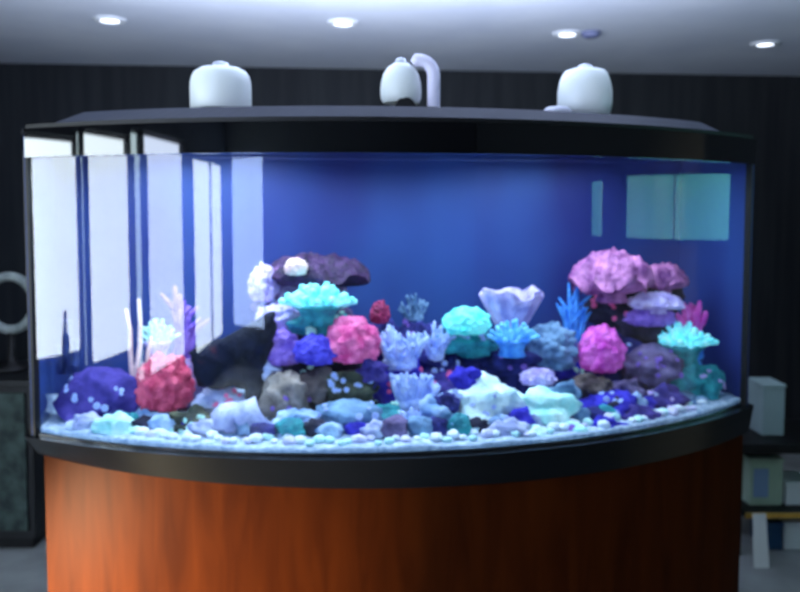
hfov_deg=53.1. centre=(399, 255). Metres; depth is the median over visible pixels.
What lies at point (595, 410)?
stone
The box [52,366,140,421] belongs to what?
rock
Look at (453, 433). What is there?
pebble
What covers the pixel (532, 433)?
pebble
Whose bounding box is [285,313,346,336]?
rock
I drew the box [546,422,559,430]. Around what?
pebble
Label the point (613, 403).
stone
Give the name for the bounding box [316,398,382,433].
rock
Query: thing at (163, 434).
pebble
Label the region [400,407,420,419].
coral
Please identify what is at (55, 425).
gravel
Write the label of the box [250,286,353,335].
rock
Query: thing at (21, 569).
floor
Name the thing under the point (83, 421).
stone
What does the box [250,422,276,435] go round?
stone
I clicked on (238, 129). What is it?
hood
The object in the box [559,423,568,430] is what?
pebble
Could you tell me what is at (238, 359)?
leaning slab
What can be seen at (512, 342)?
anemone
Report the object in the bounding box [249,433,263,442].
pebble
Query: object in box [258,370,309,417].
rock
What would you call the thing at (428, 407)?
reef stone
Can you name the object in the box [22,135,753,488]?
aquarium
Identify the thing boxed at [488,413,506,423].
stone
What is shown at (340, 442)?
pebble
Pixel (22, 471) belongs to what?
cabinet
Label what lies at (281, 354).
coral
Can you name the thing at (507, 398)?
rock
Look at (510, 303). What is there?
coral
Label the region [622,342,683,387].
rock
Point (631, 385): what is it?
reef stone
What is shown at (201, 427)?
stone
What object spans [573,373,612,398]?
rock
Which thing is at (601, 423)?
pebble
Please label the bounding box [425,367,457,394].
rock
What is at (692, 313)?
coral
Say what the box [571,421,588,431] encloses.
rock
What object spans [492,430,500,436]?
pebble
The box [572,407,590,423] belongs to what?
stone
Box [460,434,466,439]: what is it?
pebble
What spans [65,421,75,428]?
pebble
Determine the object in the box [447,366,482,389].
reef stone
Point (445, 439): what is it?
pebble
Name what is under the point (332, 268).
plate coral
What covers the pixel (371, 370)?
reef stone
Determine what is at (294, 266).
coral
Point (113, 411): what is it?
stone
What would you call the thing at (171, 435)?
pebble
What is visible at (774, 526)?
carton
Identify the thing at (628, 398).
rock
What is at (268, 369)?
reef stone
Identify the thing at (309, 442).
pebble
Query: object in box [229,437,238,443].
pebble
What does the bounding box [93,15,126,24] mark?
recessed light
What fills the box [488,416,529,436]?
rock
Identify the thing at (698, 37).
ceiling
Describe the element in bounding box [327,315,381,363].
coral
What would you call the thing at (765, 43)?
recessed light
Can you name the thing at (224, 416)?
rock
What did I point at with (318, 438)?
pebble
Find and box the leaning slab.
[188,311,276,403]
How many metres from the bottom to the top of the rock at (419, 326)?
0.164 m
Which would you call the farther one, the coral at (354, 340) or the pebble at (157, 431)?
the coral at (354, 340)
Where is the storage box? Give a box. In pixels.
[748,377,786,435]
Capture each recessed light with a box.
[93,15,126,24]
[327,18,358,27]
[552,30,581,38]
[750,40,780,47]
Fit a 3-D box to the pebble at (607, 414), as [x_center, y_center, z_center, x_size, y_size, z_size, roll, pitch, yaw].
[0.584,0.453,2.240,0.042,0.029,0.037,-2,4,-26]
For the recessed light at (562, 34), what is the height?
0.016 m
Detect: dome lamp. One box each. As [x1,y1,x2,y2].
[190,61,251,107]
[380,54,439,106]
[557,64,612,113]
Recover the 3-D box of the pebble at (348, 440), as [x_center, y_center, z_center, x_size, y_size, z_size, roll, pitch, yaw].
[-0.133,0.469,2.026,0.023,0.015,0.024,0,4,-6]
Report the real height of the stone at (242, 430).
0.054 m
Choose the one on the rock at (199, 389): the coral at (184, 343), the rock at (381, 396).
the coral at (184, 343)
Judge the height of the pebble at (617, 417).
0.029 m
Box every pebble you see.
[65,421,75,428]
[131,426,139,433]
[134,426,148,435]
[144,430,154,436]
[154,428,166,435]
[159,431,169,437]
[167,432,178,439]
[181,433,192,440]
[188,435,201,442]
[205,430,218,438]
[214,435,223,440]
[221,437,229,443]
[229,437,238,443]
[243,437,251,443]
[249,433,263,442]
[262,433,275,440]
[270,438,278,443]
[282,436,295,444]
[295,435,305,443]
[305,439,314,446]
[313,434,323,442]
[323,436,334,442]
[337,440,346,445]
[343,438,351,444]
[351,434,366,442]
[366,435,374,440]
[374,440,381,445]
[384,437,394,444]
[392,435,400,440]
[400,435,411,442]
[420,432,429,438]
[429,432,443,441]
[442,437,451,442]
[447,429,459,438]
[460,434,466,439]
[468,435,477,440]
[469,429,478,435]
[480,428,492,437]
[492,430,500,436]
[511,430,519,436]
[529,431,536,436]
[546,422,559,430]
[546,428,553,433]
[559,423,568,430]
[569,418,579,423]
[582,418,592,425]
[597,420,610,427]
[604,412,613,417]
[611,412,620,420]
[628,417,636,422]
[634,415,643,422]
[655,409,666,416]
[668,407,678,415]
[673,404,685,412]
[689,405,696,410]
[697,399,707,404]
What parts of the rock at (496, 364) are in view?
button polyp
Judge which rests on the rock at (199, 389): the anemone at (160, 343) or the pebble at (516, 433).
the anemone at (160, 343)
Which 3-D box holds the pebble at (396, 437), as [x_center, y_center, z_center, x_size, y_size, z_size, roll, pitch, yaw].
[-0.010,0.468,2.058,0.021,0.014,0.021,-2,4,-34]
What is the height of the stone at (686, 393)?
0.048 m
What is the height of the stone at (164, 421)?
0.057 m
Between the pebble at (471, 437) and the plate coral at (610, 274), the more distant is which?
the plate coral at (610, 274)
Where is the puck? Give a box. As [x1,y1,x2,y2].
[545,106,571,111]
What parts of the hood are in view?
lid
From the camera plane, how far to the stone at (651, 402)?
2.36 m
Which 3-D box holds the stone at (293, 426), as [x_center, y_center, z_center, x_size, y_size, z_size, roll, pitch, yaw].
[-0.284,0.450,2.082,0.083,0.058,0.076,0,4,0]
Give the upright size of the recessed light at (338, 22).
0.016 m
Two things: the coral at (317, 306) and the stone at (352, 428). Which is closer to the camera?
the stone at (352, 428)
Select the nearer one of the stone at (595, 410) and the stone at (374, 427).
the stone at (374, 427)
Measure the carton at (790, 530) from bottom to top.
0.128 m
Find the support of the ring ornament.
on the cabinet at (22, 471)
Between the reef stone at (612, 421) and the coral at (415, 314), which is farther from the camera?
the coral at (415, 314)
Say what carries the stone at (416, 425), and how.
on the gravel
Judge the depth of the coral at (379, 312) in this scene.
2.35 m
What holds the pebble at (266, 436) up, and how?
on the gravel
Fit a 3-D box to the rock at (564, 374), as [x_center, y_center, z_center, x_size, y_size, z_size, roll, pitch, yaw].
[0.552,0.352,2.591,0.175,0.114,0.133,0,4,-7]
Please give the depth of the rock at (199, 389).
2.36 m
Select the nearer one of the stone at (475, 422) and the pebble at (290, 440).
the pebble at (290, 440)
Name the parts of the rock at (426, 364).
button polyp, button polyp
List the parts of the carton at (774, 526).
lid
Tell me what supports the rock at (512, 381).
on the gravel
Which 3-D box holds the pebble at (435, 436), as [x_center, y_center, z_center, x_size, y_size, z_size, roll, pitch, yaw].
[0.092,0.464,2.050,0.038,0.025,0.038,3,4,38]
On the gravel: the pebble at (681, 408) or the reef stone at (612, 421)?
the pebble at (681, 408)
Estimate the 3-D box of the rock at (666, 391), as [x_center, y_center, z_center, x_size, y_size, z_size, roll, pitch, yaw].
[0.794,0.440,2.414,0.155,0.116,0.114,0,4,0]
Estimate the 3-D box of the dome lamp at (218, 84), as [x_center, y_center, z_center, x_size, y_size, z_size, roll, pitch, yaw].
[-0.492,-0.460,2.197,0.166,0.145,0.166,0,4,0]
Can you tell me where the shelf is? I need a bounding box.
[742,500,799,516]
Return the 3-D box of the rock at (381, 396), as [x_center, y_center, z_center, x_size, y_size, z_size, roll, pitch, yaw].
[-0.011,0.376,2.392,0.191,0.185,0.161,1,4,12]
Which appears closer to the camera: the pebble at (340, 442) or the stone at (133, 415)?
the pebble at (340, 442)
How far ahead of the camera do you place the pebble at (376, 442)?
2.01 m
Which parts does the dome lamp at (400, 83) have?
lamp shade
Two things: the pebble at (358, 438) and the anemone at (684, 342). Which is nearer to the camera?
the pebble at (358, 438)
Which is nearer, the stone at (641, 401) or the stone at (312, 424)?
the stone at (312, 424)
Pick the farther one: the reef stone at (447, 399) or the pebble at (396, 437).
the reef stone at (447, 399)
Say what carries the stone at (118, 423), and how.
on the gravel
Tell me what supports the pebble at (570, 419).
on the gravel
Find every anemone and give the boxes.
[137,318,179,357]
[487,318,539,357]
[658,321,719,367]
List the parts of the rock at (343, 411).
button polyp, button polyp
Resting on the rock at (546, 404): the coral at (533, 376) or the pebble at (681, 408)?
the coral at (533, 376)
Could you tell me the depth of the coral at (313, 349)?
2.21 m
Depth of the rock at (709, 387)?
2.47 m
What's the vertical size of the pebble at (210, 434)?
0.024 m
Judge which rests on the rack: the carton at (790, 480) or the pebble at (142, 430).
the carton at (790, 480)
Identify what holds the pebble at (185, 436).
on the gravel
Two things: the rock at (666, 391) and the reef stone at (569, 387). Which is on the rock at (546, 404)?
the reef stone at (569, 387)
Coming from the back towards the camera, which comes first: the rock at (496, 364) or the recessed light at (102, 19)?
the recessed light at (102, 19)
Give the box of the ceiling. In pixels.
[0,0,799,75]
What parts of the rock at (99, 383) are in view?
button polyp, button polyp, button polyp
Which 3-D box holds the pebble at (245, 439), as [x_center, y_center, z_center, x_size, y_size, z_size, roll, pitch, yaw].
[-0.388,0.469,2.036,0.024,0.016,0.024,3,4,38]
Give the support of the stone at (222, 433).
on the aquarium
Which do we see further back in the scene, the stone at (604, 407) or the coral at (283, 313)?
the coral at (283, 313)
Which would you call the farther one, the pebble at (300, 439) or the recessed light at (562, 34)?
the recessed light at (562, 34)
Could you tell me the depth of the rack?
3.56 m
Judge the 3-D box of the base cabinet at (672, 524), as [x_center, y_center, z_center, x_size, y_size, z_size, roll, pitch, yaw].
[0.029,0.976,2.390,2.080,0.859,0.753,0,4,-6]
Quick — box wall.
[0,63,799,418]
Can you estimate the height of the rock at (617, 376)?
0.314 m
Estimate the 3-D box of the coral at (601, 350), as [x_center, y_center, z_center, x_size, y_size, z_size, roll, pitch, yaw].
[0.615,0.280,2.444,0.148,0.149,0.146,0,4,-6]
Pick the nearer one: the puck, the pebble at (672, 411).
the puck
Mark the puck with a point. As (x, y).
(551, 108)
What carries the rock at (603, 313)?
on the rock at (617, 376)
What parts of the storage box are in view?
lid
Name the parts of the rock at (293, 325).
button polyp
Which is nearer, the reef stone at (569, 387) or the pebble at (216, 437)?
the pebble at (216, 437)
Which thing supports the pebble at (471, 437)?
on the gravel
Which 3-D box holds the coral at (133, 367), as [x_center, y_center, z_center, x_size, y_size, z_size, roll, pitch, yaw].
[-0.757,0.288,2.322,0.082,0.334,0.017,0,4,0]
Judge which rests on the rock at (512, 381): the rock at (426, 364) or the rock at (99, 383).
the rock at (426, 364)
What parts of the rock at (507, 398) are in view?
button polyp, button polyp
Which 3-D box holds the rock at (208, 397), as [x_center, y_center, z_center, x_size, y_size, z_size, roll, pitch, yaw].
[-0.502,0.407,2.252,0.172,0.087,0.108,1,4,9]
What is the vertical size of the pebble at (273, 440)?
0.015 m
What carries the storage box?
on the rack
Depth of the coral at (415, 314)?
2.56 m
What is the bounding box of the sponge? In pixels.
[55,319,78,374]
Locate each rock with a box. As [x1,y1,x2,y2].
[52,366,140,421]
[135,407,169,416]
[140,358,206,409]
[169,404,210,431]
[191,387,244,412]
[210,396,268,432]
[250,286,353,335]
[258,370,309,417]
[269,407,318,437]
[279,334,379,410]
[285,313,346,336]
[299,365,331,404]
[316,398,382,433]
[325,369,379,401]
[370,318,401,360]
[373,358,424,404]
[376,403,407,419]
[400,317,438,349]
[419,336,552,394]
[419,353,456,372]
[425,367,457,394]
[429,333,498,357]
[446,371,525,431]
[479,351,542,375]
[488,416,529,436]
[521,385,582,425]
[529,426,551,436]
[553,329,663,389]
[554,362,580,379]
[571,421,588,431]
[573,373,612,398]
[579,389,651,416]
[582,288,684,343]
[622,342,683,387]
[646,383,690,408]
[669,363,725,399]
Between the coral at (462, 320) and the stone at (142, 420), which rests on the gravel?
the stone at (142, 420)
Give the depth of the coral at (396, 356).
2.30 m
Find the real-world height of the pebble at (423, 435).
0.021 m
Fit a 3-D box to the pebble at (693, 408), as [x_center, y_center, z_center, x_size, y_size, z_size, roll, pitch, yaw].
[0.864,0.449,2.363,0.023,0.015,0.023,1,4,13]
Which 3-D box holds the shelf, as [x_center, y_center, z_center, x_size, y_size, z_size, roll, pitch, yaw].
[1.763,1.138,3.736,0.467,0.024,0.380,0,3,0]
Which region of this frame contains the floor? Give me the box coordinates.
[0,454,799,591]
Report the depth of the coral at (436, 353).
2.37 m
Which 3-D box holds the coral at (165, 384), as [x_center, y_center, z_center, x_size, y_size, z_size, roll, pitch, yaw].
[-0.667,0.353,2.268,0.173,0.173,0.164,-1,4,-19]
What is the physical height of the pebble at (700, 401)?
0.022 m
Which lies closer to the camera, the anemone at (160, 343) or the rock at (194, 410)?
the rock at (194, 410)
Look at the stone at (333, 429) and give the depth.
2.07 m
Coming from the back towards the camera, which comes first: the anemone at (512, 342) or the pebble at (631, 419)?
the anemone at (512, 342)
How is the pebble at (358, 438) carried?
on the gravel
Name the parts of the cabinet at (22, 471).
door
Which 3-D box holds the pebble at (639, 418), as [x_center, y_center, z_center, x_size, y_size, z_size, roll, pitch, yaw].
[0.665,0.455,2.232,0.030,0.022,0.038,2,4,31]
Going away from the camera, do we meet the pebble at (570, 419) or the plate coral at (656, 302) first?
the pebble at (570, 419)
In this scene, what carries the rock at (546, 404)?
on the gravel
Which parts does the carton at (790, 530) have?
lid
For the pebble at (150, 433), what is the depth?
2.08 m
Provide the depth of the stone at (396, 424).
2.07 m
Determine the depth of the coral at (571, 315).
2.53 m
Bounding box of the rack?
[740,419,799,554]
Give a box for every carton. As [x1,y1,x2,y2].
[742,454,784,504]
[750,519,783,549]
[780,519,799,549]
[782,471,799,504]
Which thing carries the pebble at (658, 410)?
on the gravel
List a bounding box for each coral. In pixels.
[124,298,152,376]
[134,351,195,412]
[160,285,210,358]
[247,262,279,302]
[254,304,300,328]
[268,327,299,365]
[271,251,370,287]
[278,282,357,326]
[284,257,307,274]
[292,333,337,365]
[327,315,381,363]
[369,300,390,323]
[379,324,429,370]
[389,371,440,411]
[397,293,428,322]
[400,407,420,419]
[417,320,449,361]
[442,306,491,335]
[479,285,543,329]
[519,367,557,385]
[524,321,579,370]
[556,283,590,342]
[568,247,654,303]
[578,323,626,373]
[623,309,676,326]
[627,291,684,313]
[649,261,688,293]
[676,300,707,333]
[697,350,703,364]
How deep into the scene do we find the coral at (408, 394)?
2.22 m
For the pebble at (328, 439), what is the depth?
2.03 m
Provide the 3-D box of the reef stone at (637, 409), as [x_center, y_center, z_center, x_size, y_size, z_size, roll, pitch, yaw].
[0.687,0.459,2.281,0.137,0.087,0.100,0,4,0]
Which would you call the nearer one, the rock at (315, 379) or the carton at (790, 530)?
the rock at (315, 379)
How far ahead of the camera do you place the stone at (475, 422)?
2.12 m
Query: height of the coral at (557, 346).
0.154 m
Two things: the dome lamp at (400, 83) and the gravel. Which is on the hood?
the dome lamp at (400, 83)
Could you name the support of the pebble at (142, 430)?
on the gravel
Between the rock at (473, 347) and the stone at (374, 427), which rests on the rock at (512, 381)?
the rock at (473, 347)
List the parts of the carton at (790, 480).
lid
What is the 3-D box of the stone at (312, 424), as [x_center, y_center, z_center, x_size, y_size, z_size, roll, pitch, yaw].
[-0.231,0.455,2.096,0.079,0.064,0.056,0,4,0]
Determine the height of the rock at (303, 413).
0.105 m
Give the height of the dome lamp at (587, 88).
0.165 m
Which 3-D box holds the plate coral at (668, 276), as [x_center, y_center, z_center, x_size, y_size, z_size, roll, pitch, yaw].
[0.854,0.080,2.590,0.174,0.125,0.110,0,4,-4]
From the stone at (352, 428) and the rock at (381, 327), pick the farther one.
the rock at (381, 327)
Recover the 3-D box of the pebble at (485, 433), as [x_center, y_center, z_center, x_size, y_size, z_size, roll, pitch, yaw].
[0.227,0.463,2.089,0.034,0.027,0.039,3,5,41]
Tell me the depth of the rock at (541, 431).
2.11 m
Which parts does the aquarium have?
edge trim, panel, panel, panel, panel, edge trim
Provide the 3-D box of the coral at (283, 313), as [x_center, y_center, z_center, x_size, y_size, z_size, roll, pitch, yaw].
[-0.358,0.177,2.376,0.155,0.076,0.118,1,4,9]
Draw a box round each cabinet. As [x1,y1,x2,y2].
[0,361,45,547]
[44,435,742,591]
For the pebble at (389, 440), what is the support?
on the gravel
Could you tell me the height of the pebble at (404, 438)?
0.022 m
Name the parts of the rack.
leg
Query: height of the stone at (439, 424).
0.050 m
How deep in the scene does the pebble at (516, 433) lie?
2.08 m
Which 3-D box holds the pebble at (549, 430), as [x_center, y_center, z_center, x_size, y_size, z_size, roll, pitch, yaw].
[0.395,0.464,2.119,0.028,0.016,0.022,1,4,17]
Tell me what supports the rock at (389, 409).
on the gravel
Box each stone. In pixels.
[68,411,102,429]
[91,411,134,435]
[99,409,129,416]
[125,412,138,418]
[131,415,152,429]
[147,413,175,430]
[186,419,212,435]
[218,431,235,437]
[234,422,250,436]
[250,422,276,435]
[262,360,282,380]
[275,417,305,436]
[304,418,326,436]
[315,422,343,437]
[344,422,366,434]
[355,358,388,388]
[359,419,382,437]
[380,414,407,437]
[407,416,432,435]
[417,393,453,419]
[430,416,448,434]
[433,392,460,413]
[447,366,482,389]
[447,413,471,435]
[469,416,490,431]
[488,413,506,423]
[508,406,535,424]
[531,414,545,425]
[549,379,581,399]
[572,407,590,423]
[586,406,605,419]
[590,415,628,427]
[598,404,616,412]
[607,395,627,413]
[612,378,647,396]
[621,402,664,419]
[632,391,647,405]
[643,396,657,408]
[680,391,696,399]
[691,396,707,404]
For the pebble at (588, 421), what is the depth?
2.19 m
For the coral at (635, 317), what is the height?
0.064 m
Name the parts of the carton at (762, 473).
panel, lid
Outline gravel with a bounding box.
[40,388,739,452]
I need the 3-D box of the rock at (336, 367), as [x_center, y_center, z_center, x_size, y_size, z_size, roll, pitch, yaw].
[-0.251,0.377,2.424,0.496,0.314,0.308,0,4,0]
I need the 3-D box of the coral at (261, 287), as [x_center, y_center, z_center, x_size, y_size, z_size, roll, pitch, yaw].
[-0.417,0.079,2.449,0.100,0.126,0.108,2,4,29]
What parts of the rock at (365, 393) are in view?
button polyp, button polyp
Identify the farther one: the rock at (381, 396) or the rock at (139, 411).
the rock at (381, 396)
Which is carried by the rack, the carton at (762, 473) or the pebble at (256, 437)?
the carton at (762, 473)
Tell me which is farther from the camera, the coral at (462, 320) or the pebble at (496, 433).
the coral at (462, 320)
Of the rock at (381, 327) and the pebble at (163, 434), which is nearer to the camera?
the pebble at (163, 434)
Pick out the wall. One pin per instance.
(765, 108)
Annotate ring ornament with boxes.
[0,272,28,373]
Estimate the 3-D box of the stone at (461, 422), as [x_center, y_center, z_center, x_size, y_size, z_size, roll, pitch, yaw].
[0.153,0.448,2.114,0.069,0.067,0.051,0,4,0]
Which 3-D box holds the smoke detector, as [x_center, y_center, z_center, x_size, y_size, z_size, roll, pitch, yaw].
[0.973,-1.126,4.075,0.100,0.030,0.100,0,4,0]
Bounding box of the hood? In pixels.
[21,106,756,163]
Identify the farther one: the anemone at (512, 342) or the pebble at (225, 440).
the anemone at (512, 342)
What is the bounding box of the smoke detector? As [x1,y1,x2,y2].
[581,30,600,38]
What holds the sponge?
on the rock at (99, 383)
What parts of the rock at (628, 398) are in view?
button polyp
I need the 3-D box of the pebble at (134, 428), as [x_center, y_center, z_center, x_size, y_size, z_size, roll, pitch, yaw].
[-0.697,0.462,2.120,0.030,0.022,0.038,0,4,5]
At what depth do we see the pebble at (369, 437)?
2.05 m
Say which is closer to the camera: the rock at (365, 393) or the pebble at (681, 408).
the rock at (365, 393)
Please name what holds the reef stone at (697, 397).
in the aquarium
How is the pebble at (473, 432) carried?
on the gravel
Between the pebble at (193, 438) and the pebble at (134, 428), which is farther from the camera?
the pebble at (134, 428)
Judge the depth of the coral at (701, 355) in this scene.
2.64 m
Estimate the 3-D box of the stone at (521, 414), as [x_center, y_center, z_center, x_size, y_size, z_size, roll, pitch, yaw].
[0.329,0.445,2.174,0.072,0.072,0.067,2,4,32]
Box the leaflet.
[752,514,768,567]

